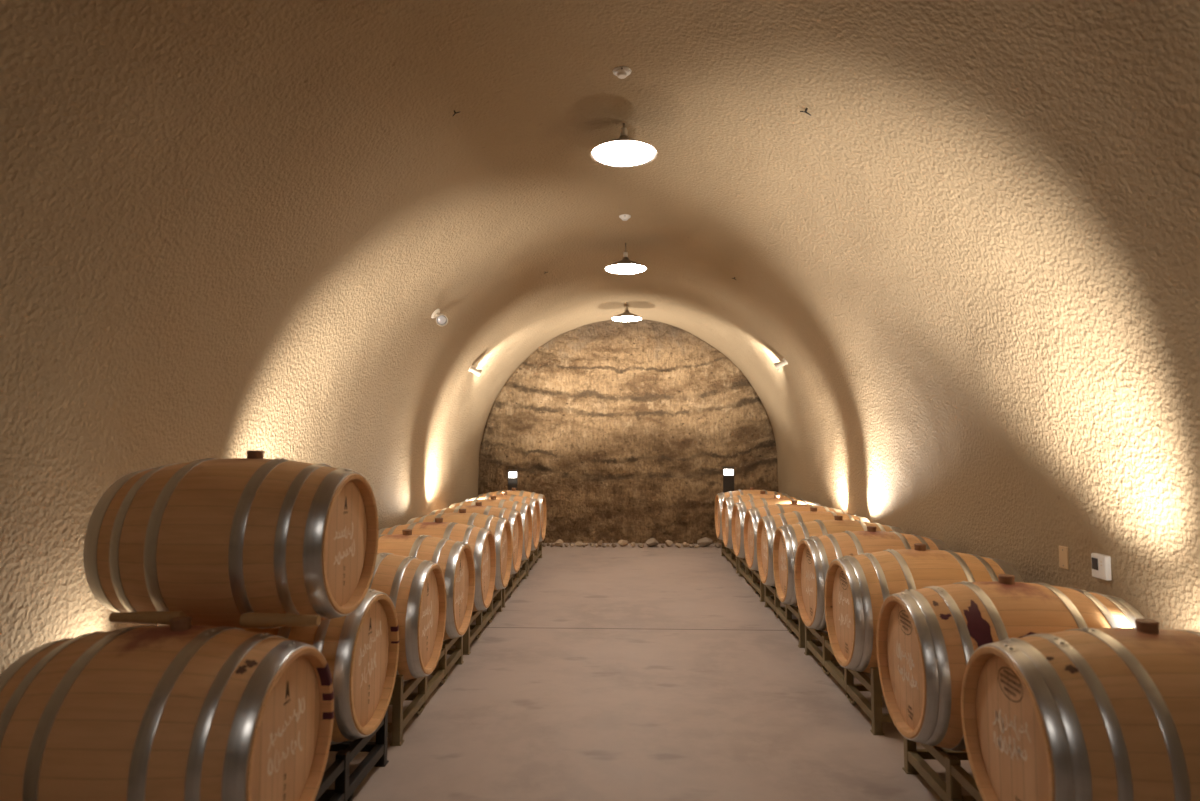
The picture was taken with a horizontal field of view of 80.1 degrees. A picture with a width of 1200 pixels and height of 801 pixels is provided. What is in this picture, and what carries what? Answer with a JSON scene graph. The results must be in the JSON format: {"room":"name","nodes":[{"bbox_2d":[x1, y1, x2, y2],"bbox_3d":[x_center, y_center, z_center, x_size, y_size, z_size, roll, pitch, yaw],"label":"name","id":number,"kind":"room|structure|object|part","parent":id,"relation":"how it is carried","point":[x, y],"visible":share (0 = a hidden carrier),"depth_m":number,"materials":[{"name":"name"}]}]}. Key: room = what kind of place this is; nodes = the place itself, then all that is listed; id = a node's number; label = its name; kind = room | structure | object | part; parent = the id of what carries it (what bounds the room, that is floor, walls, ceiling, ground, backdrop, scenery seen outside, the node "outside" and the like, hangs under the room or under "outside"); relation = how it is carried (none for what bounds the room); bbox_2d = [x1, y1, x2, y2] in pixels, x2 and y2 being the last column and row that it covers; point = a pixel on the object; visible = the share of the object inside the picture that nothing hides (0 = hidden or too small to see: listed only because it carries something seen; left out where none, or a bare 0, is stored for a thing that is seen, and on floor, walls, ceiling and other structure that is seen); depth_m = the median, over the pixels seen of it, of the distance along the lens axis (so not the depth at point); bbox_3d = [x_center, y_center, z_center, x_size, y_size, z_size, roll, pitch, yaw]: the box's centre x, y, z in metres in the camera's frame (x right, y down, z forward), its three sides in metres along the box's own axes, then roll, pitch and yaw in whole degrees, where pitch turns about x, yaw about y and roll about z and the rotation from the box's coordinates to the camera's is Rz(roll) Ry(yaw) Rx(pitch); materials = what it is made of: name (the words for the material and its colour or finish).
{"room":"wine cellar","nodes":[
{"label":"wine cellar","id":0,"kind":"room"},
{"bbox_2d":[0,467,478,673],"bbox_3d":[-2.182,1.050,2.374,0.134,1.140,16.700,0,-4,2],"label":"wall","id":1,"kind":"structure","parent":0,"point":[46,596],"depth_m":2.81,"materials":[{"name":"beige paint"}]},
{"bbox_2d":[0,0,1199,538],"bbox_3d":[0.089,-0.841,2.405,4.680,2.639,16.700,0,-4,2],"label":"ceiling","id":2,"kind":"structure","parent":0,"point":[229,228],"depth_m":3.52,"materials":[{"name":"beige paint"}]},
{"bbox_2d":[431,309,447,325],"bbox_3d":[-1.426,-0.734,6.309,0.133,0.170,0.174,2,-4,-26],"label":"wall spotlight","id":3,"kind":"object","parent":2,"relation":"attached to","point":[441,320],"visible":1,"depth_m":6.28,"materials":[{"name":"beige metal"}]},
{"bbox_2d":[469,365,481,376],"bbox_3d":[-1.491,-0.353,8.485,0.160,0.141,0.101,2,-4,-23],"label":"wall spotlight","id":4,"kind":"object","parent":2,"relation":"attached to","point":[477,372],"visible":1,"depth_m":8.45,"materials":[{"name":"white metal"}]},
{"bbox_2d":[613,66,630,78],"bbox_3d":[0.122,-1.805,3.938,0.104,0.040,0.104,0,-4,2],"label":"smoke detector","id":5,"kind":"object","parent":2,"relation":"attached to","point":[621,72],"visible":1,"depth_m":3.92,"materials":[{"name":"white plastic"}]},
{"bbox_2d":[591,123,656,166],"bbox_3d":[0.152,-1.669,4.560,0.424,0.210,0.424,0,-4,2],"label":"pendant lamp","id":6,"kind":"object","parent":2,"relation":"hanging from","point":[624,151],"visible":1,"depth_m":4.54,"materials":[{"name":"white glass"}]},
{"bbox_2d":[620,127,626,135],"bbox_3d":[0.152,-1.711,4.563,0.044,0.053,0.044,0,-4,2],"label":"socket","id":7,"kind":"object","parent":6,"relation":"attached to","point":[623,132],"depth_m":4.54,"materials":[{"name":"brown plastic"}]},
{"bbox_2d":[594,141,653,165],"bbox_3d":[0.152,-1.570,4.554,0.388,0.011,0.388,0,-4,2],"label":"diffuser","id":8,"kind":"object","parent":6,"relation":"attached to","point":[616,153],"depth_m":4.53,"materials":[{"name":"white glass"}]},
{"bbox_2d":[619,214,630,220],"bbox_3d":[0.218,-1.593,6.227,0.104,0.040,0.104,0,-4,2],"label":"smoke detector","id":9,"kind":"object","parent":2,"relation":"attached to","point":[624,217],"visible":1,"depth_m":6.20,"materials":[{"name":"white plastic"}]},
{"bbox_2d":[604,243,646,274],"bbox_3d":[0.251,-1.420,6.997,0.424,0.282,0.424,0,-4,2],"label":"pendant lamp","id":10,"kind":"object","parent":2,"relation":"hanging from","point":[625,266],"visible":1,"depth_m":6.95,"materials":[{"name":"white glass"}]},
{"bbox_3d":[0.251,-1.343,6.993,0.424,0.119,0.424,0,-4,2],"label":"lamp shade","id":11,"kind":"part","parent":10,"relation":"part of","materials":[{"name":"grey metal"}]},
{"bbox_2d":[606,264,645,273],"bbox_3d":[0.251,-1.285,6.989,0.388,0.011,0.388,0,-4,2],"label":"diffuser","id":12,"kind":"object","parent":10,"relation":"attached to","point":[612,268],"depth_m":6.96,"materials":[{"name":"white glass"}]},
{"bbox_2d":[611,302,641,321],"bbox_3d":[0.360,-1.211,9.587,0.424,0.247,0.424,0,-4,2],"label":"pendant lamp","id":13,"kind":"object","parent":2,"relation":"hanging from","point":[626,316],"visible":1,"depth_m":9.52,"materials":[{"name":"white glass"}]},
{"bbox_3d":[0.360,-1.151,9.584,0.424,0.119,0.424,0,-4,2],"label":"lamp shade","id":14,"kind":"part","parent":13,"relation":"part of","materials":[{"name":"grey metal"}]},
{"bbox_2d":[612,316,640,320],"bbox_3d":[0.360,-1.093,9.580,0.388,0.011,0.388,0,-4,2],"label":"diffuser","id":15,"kind":"object","parent":13,"relation":"attached to","point":[617,318],"depth_m":9.52,"materials":[{"name":"white glass"}]},
{"bbox_2d":[774,358,787,369],"bbox_3d":[2.086,-0.420,8.218,0.161,0.144,0.092,-1,-4,14],"label":"wall spotlight","id":16,"kind":"object","parent":2,"relation":"attached to","point":[778,365],"visible":1,"depth_m":8.19,"materials":[{"name":"beige metal"}]},
{"bbox_2d":[478,320,777,543],"bbox_3d":[0.409,0.383,10.799,4.801,3.560,0.231,0,-4,2],"label":"wall","id":17,"kind":"structure","parent":0,"point":[628,431],"depth_m":10.82,"materials":[{"name":"brown stone"}]},
{"bbox_2d":[324,543,973,800],"bbox_3d":[0.090,1.675,2.273,4.900,0.120,17.150,0,-4,2],"label":"floor","id":18,"kind":"structure","parent":0,"point":[608,673],"depth_m":3.99,"materials":[{"name":"concrete"}]},
{"bbox_2d":[314,709,388,800],"bbox_3d":[-1.361,1.474,2.629,0.704,0.325,1.434,0,-4,2],"label":"rack","id":19,"kind":"object","parent":18,"relation":"on","point":[345,785],"visible":0.3,"depth_m":2.95,"materials":[{"name":"black metal"}]},
{"bbox_2d":[0,616,333,800],"bbox_3d":[-1.363,1.050,2.242,0.841,0.721,0.690,0,-4,3],"label":"wine barrel","id":20,"kind":"object","parent":19,"relation":"on","point":[180,710],"visible":1,"depth_m":2.01,"materials":[{"name":"brown wood"}]},
{"bbox_2d":[109,611,185,624],"bbox_3d":[-1.536,0.736,2.421,0.244,0.047,0.047,0,-4,2],"label":"wedge","id":21,"kind":"object","parent":20,"relation":"on","point":[157,617],"visible":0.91,"depth_m":2.41,"materials":[{"name":"brown wood"}]},
{"bbox_2d":[239,612,320,627],"bbox_3d":[-1.068,0.735,2.389,0.259,0.051,0.051,0,-4,2],"label":"wedge","id":22,"kind":"object","parent":20,"relation":"on","point":[250,619],"visible":1,"depth_m":2.37,"materials":[{"name":"brown wood"}]},
{"bbox_2d":[157,589,398,744],"bbox_3d":[-1.368,1.101,3.066,0.841,0.721,0.690,0,-4,3],"label":"wine barrel","id":23,"kind":"object","parent":19,"relation":"on","point":[360,648],"visible":0.32,"depth_m":2.92,"materials":[{"name":"brown wood"}]},
{"bbox_2d":[83,450,378,628],"bbox_3d":[-1.355,0.523,2.716,0.857,0.664,0.635,0,-4,3],"label":"wine barrel","id":24,"kind":"object","parent":23,"relation":"on","point":[212,541],"visible":0.92,"depth_m":2.46,"materials":[{"name":"brown wood"}]},
{"bbox_3d":[-1.028,1.499,2.846,0.042,0.187,0.042,0,-4,2],"label":"post","id":25,"kind":"part","parent":19,"relation":"part of","materials":[{"name":"black metal"}]},
{"bbox_3d":[-1.036,1.559,2.612,0.038,0.043,1.380,0,-4,2],"label":"rail","id":26,"kind":"part","parent":19,"relation":"part of","materials":[{"name":"black metal"}]},
{"bbox_3d":[-1.010,1.516,3.305,0.054,0.325,0.054,0,-4,2],"label":"post","id":27,"kind":"part","parent":19,"relation":"part of","materials":[{"name":"black metal"}]},
{"bbox_2d":[387,636,463,745],"bbox_3d":[-1.302,1.572,4.195,0.704,0.325,1.354,0,-4,2],"label":"rack","id":28,"kind":"object","parent":18,"relation":"on","point":[400,719],"visible":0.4,"depth_m":3.86,"materials":[{"name":"brown wood"}]},
{"bbox_3d":[-1.002,1.531,3.535,0.054,0.325,0.054,0,-4,2],"label":"post","id":29,"kind":"part","parent":28,"relation":"part of","materials":[{"name":"brown wood"}]},
{"bbox_2d":[369,553,445,681],"bbox_3d":[-1.309,1.149,3.833,0.840,0.721,0.690,0,-4,2],"label":"wine barrel","id":30,"kind":"object","parent":28,"relation":"on","point":[416,588],"visible":0.38,"depth_m":3.68,"materials":[{"name":"brown wood"}]},
{"bbox_3d":[-0.985,1.569,3.966,0.042,0.187,0.042,0,-4,2],"label":"post","id":31,"kind":"part","parent":28,"relation":"part of","materials":[{"name":"brown wood"}]},
{"bbox_2d":[377,529,474,640],"bbox_3d":[-1.284,1.197,4.606,0.840,0.721,0.690,0,-4,3],"label":"wine barrel","id":32,"kind":"object","parent":28,"relation":"on","point":[455,559],"visible":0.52,"depth_m":4.49,"materials":[{"name":"brown wood"}]},
{"bbox_3d":[-0.977,1.526,4.186,0.034,0.040,1.300,0,-4,2],"label":"rail","id":33,"kind":"part","parent":28,"relation":"part of","materials":[{"name":"brown wood"}]},
{"bbox_3d":[-0.977,1.657,4.178,0.038,0.043,1.300,0,-4,2],"label":"rail","id":34,"kind":"part","parent":28,"relation":"part of","materials":[{"name":"brown wood"}]},
{"bbox_3d":[-0.969,1.595,4.398,0.042,0.187,0.042,0,-4,2],"label":"post","id":35,"kind":"part","parent":28,"relation":"part of","materials":[{"name":"brown wood"}]},
{"bbox_3d":[-0.952,1.611,4.831,0.054,0.325,0.054,0,-4,2],"label":"post","id":36,"kind":"part","parent":28,"relation":"part of","materials":[{"name":"brown wood"}]},
{"bbox_2d":[443,589,502,654],"bbox_3d":[-1.244,1.666,5.709,0.704,0.325,1.354,0,-4,2],"label":"rack","id":37,"kind":"object","parent":18,"relation":"on","point":[496,605],"visible":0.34,"depth_m":5.46,"materials":[{"name":"brown wood"}]},
{"bbox_2d":[379,518,495,611],"bbox_3d":[-1.248,1.244,5.354,0.840,0.721,0.690,0,-4,2],"label":"wine barrel","id":38,"kind":"object","parent":37,"relation":"on","point":[481,541],"visible":0.39,"depth_m":5.25,"materials":[{"name":"brown wood"}]},
{"bbox_2d":[407,509,511,590],"bbox_3d":[-1.215,1.291,6.112,0.840,0.721,0.690,0,-4,2],"label":"wine barrel","id":39,"kind":"object","parent":37,"relation":"on","point":[500,527],"visible":0.38,"depth_m":6.02,"materials":[{"name":"brown wood"}]},
{"bbox_3d":[-0.944,1.625,5.048,0.054,0.325,0.054,0,-4,2],"label":"post","id":40,"kind":"part","parent":37,"relation":"part of","materials":[{"name":"brown wood"}]},
{"bbox_3d":[-0.928,1.663,5.479,0.042,0.187,0.042,0,-4,2],"label":"post","id":41,"kind":"part","parent":37,"relation":"part of","materials":[{"name":"brown wood"}]},
{"bbox_3d":[-0.919,1.620,5.699,0.034,0.040,1.300,0,-4,2],"label":"rail","id":42,"kind":"part","parent":37,"relation":"part of","materials":[{"name":"brown wood"}]},
{"bbox_3d":[-0.919,1.751,5.691,0.038,0.043,1.300,0,-4,2],"label":"rail","id":43,"kind":"part","parent":37,"relation":"part of","materials":[{"name":"brown wood"}]},
{"bbox_3d":[-0.911,1.690,5.912,0.042,0.187,0.042,0,-4,2],"label":"post","id":44,"kind":"part","parent":37,"relation":"part of","materials":[{"name":"brown wood"}]},
{"bbox_3d":[-0.895,1.706,6.345,0.054,0.325,0.054,0,-4,2],"label":"post","id":45,"kind":"part","parent":37,"relation":"part of","materials":[{"name":"brown wood"}]},
{"bbox_2d":[493,560,526,607],"bbox_3d":[-1.187,1.760,7.205,0.704,0.325,1.434,0,-4,2],"label":"rack","id":46,"kind":"object","parent":18,"relation":"on","point":[513,582],"visible":0.28,"depth_m":6.97,"materials":[{"name":"brown wood"}]},
{"bbox_2d":[429,502,522,574],"bbox_3d":[-1.200,1.336,6.830,0.840,0.721,0.690,0,-4,3],"label":"wine barrel","id":47,"kind":"object","parent":46,"relation":"on","point":[514,518],"visible":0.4,"depth_m":6.77,"materials":[{"name":"brown wood"}]},
{"bbox_2d":[449,496,531,560],"bbox_3d":[-1.179,1.386,7.629,0.840,0.721,0.690,0,-4,2],"label":"wine barrel","id":48,"kind":"object","parent":46,"relation":"on","point":[524,509],"visible":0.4,"depth_m":7.55,"materials":[{"name":"brown wood"}]},
{"bbox_3d":[-0.889,1.716,6.504,0.054,0.325,0.054,0,-4,2],"label":"post","id":49,"kind":"part","parent":46,"relation":"part of","materials":[{"name":"brown wood"}]},
{"bbox_3d":[-0.871,1.755,6.962,0.042,0.187,0.042,0,-4,2],"label":"post","id":50,"kind":"part","parent":46,"relation":"part of","materials":[{"name":"brown wood"}]},
{"bbox_3d":[-0.863,1.845,7.187,0.038,0.043,1.380,0,-4,2],"label":"rail","id":51,"kind":"part","parent":46,"relation":"part of","materials":[{"name":"brown wood"}]},
{"bbox_3d":[-0.854,1.784,7.421,0.042,0.187,0.042,0,-4,2],"label":"post","id":52,"kind":"part","parent":46,"relation":"part of","materials":[{"name":"brown wood"}]},
{"bbox_3d":[-0.837,1.802,7.880,0.054,0.325,0.054,0,-4,2],"label":"post","id":53,"kind":"part","parent":46,"relation":"part of","materials":[{"name":"brown wood"}]},
{"bbox_2d":[508,469,517,490],"bbox_3d":[-1.205,1.517,9.835,0.190,1.136,0.185,0,-4,-6],"label":"lamp","id":54,"kind":"object","parent":18,"relation":"on","point":[512,473],"visible":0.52,"depth_m":9.80,"materials":[{"name":"metal"}]},
{"bbox_2d":[520,541,541,575],"bbox_3d":[-1.131,1.853,8.701,0.704,0.325,1.354,0,-4,2],"label":"rack","id":55,"kind":"object","parent":18,"relation":"on","point":[532,558],"visible":0.29,"depth_m":8.61,"materials":[{"name":"brown wood"}]},
{"bbox_2d":[465,492,539,550],"bbox_3d":[-1.155,1.431,8.347,0.840,0.721,0.690,0,-4,3],"label":"wine barrel","id":56,"kind":"object","parent":55,"relation":"on","point":[533,503],"visible":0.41,"depth_m":8.29,"materials":[{"name":"brown wood"}]},
{"bbox_2d":[478,488,545,541],"bbox_3d":[-1.133,1.478,9.105,0.840,0.721,0.690,0,-4,2],"label":"wine barrel","id":57,"kind":"object","parent":55,"relation":"on","point":[541,499],"visible":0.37,"depth_m":9.04,"materials":[{"name":"brown wood"}]},
{"bbox_3d":[-0.831,1.812,8.040,0.054,0.325,0.054,0,-4,2],"label":"post","id":58,"kind":"part","parent":55,"relation":"part of","materials":[{"name":"brown wood"}]},
{"bbox_3d":[-0.806,1.938,8.683,0.038,0.043,1.300,0,-4,2],"label":"rail","id":59,"kind":"part","parent":55,"relation":"part of","materials":[{"name":"brown wood"}]},
{"bbox_3d":[-0.798,1.877,8.904,0.042,0.187,0.042,0,-4,2],"label":"post","id":60,"kind":"part","parent":55,"relation":"part of","materials":[{"name":"brown wood"}]},
{"bbox_3d":[-0.781,1.893,9.337,0.054,0.325,0.054,0,-4,2],"label":"post","id":61,"kind":"part","parent":55,"relation":"part of","materials":[{"name":"brown wood"}]},
{"bbox_2d":[554,539,562,545],"bbox_3d":[-0.601,2.072,10.393,0.136,0.100,0.116,0,-4,3],"label":"stone","id":62,"kind":"object","parent":18,"relation":"on","point":[558,542],"visible":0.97,"depth_m":10.36,"materials":[{"name":"beige stone"}]},
{"bbox_2d":[575,541,583,546],"bbox_3d":[-0.301,2.087,10.372,0.123,0.068,0.099,0,-4,0],"label":"stone","id":63,"kind":"object","parent":18,"relation":"on","point":[577,543],"visible":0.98,"depth_m":10.35,"materials":[{"name":"beige stone"}]},
{"bbox_2d":[618,540,628,546],"bbox_3d":[0.330,2.073,10.369,0.154,0.095,0.126,2,-4,-33],"label":"stone","id":64,"kind":"object","parent":18,"relation":"on","point":[622,543],"visible":1,"depth_m":10.32,"materials":[{"name":"beige stone"}]},
{"bbox_2d":[645,538,658,546],"bbox_3d":[0.758,2.052,10.319,0.188,0.131,0.164,1,-4,-14],"label":"stone","id":65,"kind":"object","parent":18,"relation":"on","point":[651,542],"visible":1,"depth_m":10.28,"materials":[{"name":"beige stone"}]},
{"bbox_2d":[665,540,672,546],"bbox_3d":[0.998,2.070,10.333,0.109,0.098,0.128,0,-4,5],"label":"stone","id":66,"kind":"object","parent":18,"relation":"on","point":[668,542],"visible":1,"depth_m":10.31,"materials":[{"name":"beige stone"}]},
{"bbox_2d":[697,537,712,546],"bbox_3d":[1.519,2.048,10.325,0.222,0.141,0.174,-2,-4,28],"label":"stone","id":67,"kind":"object","parent":18,"relation":"on","point":[703,542],"visible":1,"depth_m":10.27,"materials":[{"name":"beige stone"}]},
{"bbox_2d":[723,466,734,552],"bbox_3d":[1.757,1.490,9.724,0.210,1.176,0.185,-1,-4,11],"label":"lamp","id":68,"kind":"object","parent":18,"relation":"on","point":[728,471],"visible":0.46,"depth_m":9.70,"materials":[{"name":"metal"}]},
{"bbox_2d":[721,540,744,573],"bbox_3d":[1.965,1.862,8.848,0.754,0.325,1.354,0,-4,2],"label":"rack","id":69,"kind":"object","parent":18,"relation":"on","point":[724,551],"visible":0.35,"depth_m":8.67,"materials":[{"name":"brown wood"}]},
{"bbox_3d":[1.640,1.903,9.510,0.054,0.325,0.054,0,-4,2],"label":"post","id":70,"kind":"part","parent":69,"relation":"part of","materials":[{"name":"brown wood"}]},
{"bbox_3d":[1.615,1.949,8.856,0.038,0.043,1.300,0,-4,2],"label":"rail","id":71,"kind":"part","parent":69,"relation":"part of","materials":[{"name":"brown wood"}]},
{"bbox_3d":[1.591,1.823,8.213,0.054,0.325,0.054,0,-4,2],"label":"post","id":72,"kind":"part","parent":69,"relation":"part of","materials":[{"name":"brown wood"}]},
{"bbox_2d":[715,487,787,539],"bbox_3d":[1.977,1.487,9.257,0.910,0.722,0.690,0,-4,2],"label":"wine barrel","id":73,"kind":"object","parent":69,"relation":"on","point":[720,497],"visible":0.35,"depth_m":9.18,"materials":[{"name":"brown wood"}]},
{"bbox_2d":[722,491,801,548],"bbox_3d":[1.941,1.439,8.489,0.910,0.722,0.690,0,-4,2],"label":"wine barrel","id":74,"kind":"object","parent":69,"relation":"on","point":[728,503],"visible":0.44,"depth_m":8.41,"materials":[{"name":"brown wood"}]},
{"bbox_2d":[738,557,773,601],"bbox_3d":[1.909,1.770,7.372,0.754,0.325,1.354,0,-4,2],"label":"rack","id":75,"kind":"object","parent":18,"relation":"on","point":[743,571],"visible":0.27,"depth_m":7.16,"materials":[{"name":"brown wood"}]},
{"bbox_3d":[1.584,1.811,8.034,0.054,0.325,0.054,0,-4,2],"label":"post","id":76,"kind":"part","parent":75,"relation":"part of","materials":[{"name":"brown wood"}]},
{"bbox_3d":[1.568,1.795,7.601,0.042,0.187,0.042,0,-4,2],"label":"post","id":77,"kind":"part","parent":75,"relation":"part of","materials":[{"name":"brown wood"}]},
{"bbox_3d":[1.559,1.857,7.380,0.038,0.043,1.300,0,-4,2],"label":"rail","id":78,"kind":"part","parent":75,"relation":"part of","materials":[{"name":"brown wood"}]},
{"bbox_3d":[1.559,1.726,7.388,0.034,0.040,1.300,0,-4,2],"label":"rail","id":79,"kind":"part","parent":75,"relation":"part of","materials":[{"name":"brown wood"}]},
{"bbox_3d":[1.551,1.768,7.169,0.042,0.187,0.042,0,-4,2],"label":"post","id":80,"kind":"part","parent":75,"relation":"part of","materials":[{"name":"brown wood"}]},
{"bbox_3d":[1.535,1.730,6.737,0.054,0.325,0.054,0,-4,2],"label":"post","id":81,"kind":"part","parent":75,"relation":"part of","materials":[{"name":"brown wood"}]},
{"bbox_2d":[731,495,820,558],"bbox_3d":[1.934,1.395,7.781,0.910,0.722,0.690,0,-4,1],"label":"wine barrel","id":82,"kind":"object","parent":75,"relation":"on","point":[739,509],"visible":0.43,"depth_m":7.70,"materials":[{"name":"brown wood"}]},
{"bbox_2d":[744,500,843,570],"bbox_3d":[1.915,1.347,7.012,0.910,0.722,0.690,0,-4,2],"label":"wine barrel","id":83,"kind":"object","parent":75,"relation":"on","point":[752,516],"visible":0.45,"depth_m":6.93,"materials":[{"name":"brown wood"}]},
{"bbox_2d":[764,585,827,647],"bbox_3d":[1.851,1.675,5.854,0.754,0.325,1.354,0,-4,2],"label":"rack","id":84,"kind":"object","parent":18,"relation":"on","point":[770,601],"visible":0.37,"depth_m":5.63,"materials":[{"name":"brown wood"}]},
{"bbox_3d":[1.526,1.716,6.515,0.054,0.325,0.054,0,-4,2],"label":"post","id":85,"kind":"part","parent":84,"relation":"part of","materials":[{"name":"brown wood"}]},
{"bbox_3d":[1.510,1.700,6.082,0.042,0.187,0.042,0,-4,2],"label":"post","id":86,"kind":"part","parent":84,"relation":"part of","materials":[{"name":"brown wood"}]},
{"bbox_3d":[1.502,1.631,5.870,0.034,0.040,1.300,0,-4,2],"label":"rail","id":87,"kind":"part","parent":84,"relation":"part of","materials":[{"name":"brown wood"}]},
{"bbox_3d":[1.502,1.762,5.862,0.038,0.043,1.300,0,-4,2],"label":"rail","id":88,"kind":"part","parent":84,"relation":"part of","materials":[{"name":"brown wood"}]},
{"bbox_3d":[1.494,1.674,5.650,0.042,0.187,0.042,0,-4,2],"label":"post","id":89,"kind":"part","parent":84,"relation":"part of","materials":[{"name":"brown wood"}]},
{"bbox_3d":[1.477,1.636,5.219,0.054,0.325,0.054,0,-4,2],"label":"post","id":90,"kind":"part","parent":84,"relation":"part of","materials":[{"name":"brown wood"}]},
{"bbox_2d":[757,507,869,586],"bbox_3d":[1.875,1.299,6.245,0.910,0.722,0.690,0,-4,3],"label":"wine barrel","id":91,"kind":"object","parent":84,"relation":"on","point":[768,525],"visible":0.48,"depth_m":6.15,"materials":[{"name":"brown wood"}]},
{"bbox_2d":[773,515,902,605],"bbox_3d":[1.848,1.254,5.512,0.910,0.722,0.690,0,-4,3],"label":"wine barrel","id":92,"kind":"object","parent":84,"relation":"on","point":[787,537],"visible":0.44,"depth_m":5.41,"materials":[{"name":"brown wood"}]},
{"bbox_2d":[804,625,892,734],"bbox_3d":[1.794,1.581,4.335,0.754,0.325,1.434,0,-4,2],"label":"rack","id":93,"kind":"object","parent":18,"relation":"on","point":[873,709],"visible":0.36,"depth_m":4.05,"materials":[{"name":"brown wood"}]},
{"bbox_3d":[1.470,1.624,5.037,0.054,0.325,0.054,0,-4,2],"label":"post","id":94,"kind":"part","parent":93,"relation":"part of","materials":[{"name":"brown wood"}]},
{"bbox_3d":[1.453,1.607,4.577,0.042,0.187,0.042,0,-4,2],"label":"post","id":95,"kind":"part","parent":93,"relation":"part of","materials":[{"name":"brown wood"}]},
{"bbox_3d":[1.444,1.536,4.351,0.034,0.040,1.380,0,-4,2],"label":"rail","id":96,"kind":"part","parent":93,"relation":"part of","materials":[{"name":"brown wood"}]},
{"bbox_3d":[1.444,1.667,4.343,0.038,0.043,1.380,0,-4,2],"label":"rail","id":97,"kind":"part","parent":93,"relation":"part of","materials":[{"name":"brown wood"}]},
{"bbox_3d":[1.435,1.578,4.118,0.042,0.187,0.042,0,-4,2],"label":"post","id":98,"kind":"part","parent":93,"relation":"part of","materials":[{"name":"brown wood"}]},
{"bbox_2d":[794,526,949,631],"bbox_3d":[1.830,1.208,4.788,0.910,0.722,0.690,0,-4,1],"label":"wine barrel","id":99,"kind":"object","parent":93,"relation":"on","point":[814,555],"visible":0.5,"depth_m":4.67,"materials":[{"name":"brown wood"}]},
{"bbox_3d":[1.418,1.538,3.660,0.054,0.325,0.054,0,-4,2],"label":"post","id":100,"kind":"part","parent":93,"relation":"part of","materials":[{"name":"brown wood"}]},
{"bbox_2d":[825,543,1023,673],"bbox_3d":[1.773,1.155,3.932,0.910,0.722,0.690,0,-4,2],"label":"wine barrel","id":101,"kind":"object","parent":93,"relation":"on","point":[857,587],"visible":0.54,"depth_m":3.77,"materials":[{"name":"brown wood"}]},
{"bbox_2d":[902,737,982,800],"bbox_3d":[1.727,1.470,2.570,0.754,0.325,1.354,0,-4,2],"label":"rack","id":102,"kind":"object","parent":18,"relation":"on","point":[914,762],"visible":0.29,"depth_m":2.89,"materials":[{"name":"brown wood"}]},
{"bbox_3d":[1.402,1.512,3.232,0.054,0.325,0.054,0,-4,2],"label":"post","id":103,"kind":"part","parent":102,"relation":"part of","materials":[{"name":"brown wood"}]},
{"bbox_3d":[1.377,1.557,2.578,0.038,0.043,1.300,0,-4,2],"label":"rail","id":104,"kind":"part","parent":102,"relation":"part of","materials":[{"name":"brown wood"}]},
{"bbox_3d":[1.377,1.426,2.586,0.034,0.040,1.300,0,-4,2],"label":"rail","id":105,"kind":"part","parent":102,"relation":"part of","materials":[{"name":"brown wood"}]},
{"bbox_3d":[1.385,1.496,2.799,0.042,0.187,0.042,0,-4,2],"label":"post","id":106,"kind":"part","parent":102,"relation":"part of","materials":[{"name":"brown wood"}]},
{"bbox_2d":[876,574,1144,751],"bbox_3d":[1.712,1.096,2.985,0.910,0.722,0.690,0,-4,3],"label":"wine barrel","id":107,"kind":"object","parent":102,"relation":"on","point":[927,637],"visible":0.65,"depth_m":2.83,"materials":[{"name":"brown wood"}]},
{"bbox_2d":[961,618,1199,800],"bbox_3d":[1.707,1.047,2.206,0.910,0.722,0.690,0,-4,3],"label":"wine barrel","id":108,"kind":"object","parent":102,"relation":"on","point":[1081,714],"visible":1,"depth_m":2.04,"materials":[{"name":"brown wood"}]},
{"bbox_2d":[777,468,1199,631],"bbox_3d":[2.361,1.039,2.202,0.132,1.140,16.700,0,-4,2],"label":"wall","id":109,"kind":"structure","parent":0,"point":[1155,568],"depth_m":3.80,"materials":[{"name":"beige paint"}]},
{"bbox_2d":[1059,546,1068,569],"bbox_3d":[2.356,0.797,3.626,0.012,0.112,0.072,0,-4,2],"label":"switch plate","id":110,"kind":"object","parent":109,"relation":"attached to","point":[1063,551],"visible":1,"depth_m":3.62,"materials":[{"name":"beige plastic"}]},
{"bbox_2d":[1091,553,1111,579],"bbox_3d":[2.332,0.772,3.322,0.032,0.112,0.104,0,-4,2],"label":"thermostat","id":111,"kind":"object","parent":109,"relation":"attached to","point":[1101,564],"visible":1,"depth_m":3.30,"materials":[{"name":"white plastic"}]}
]}

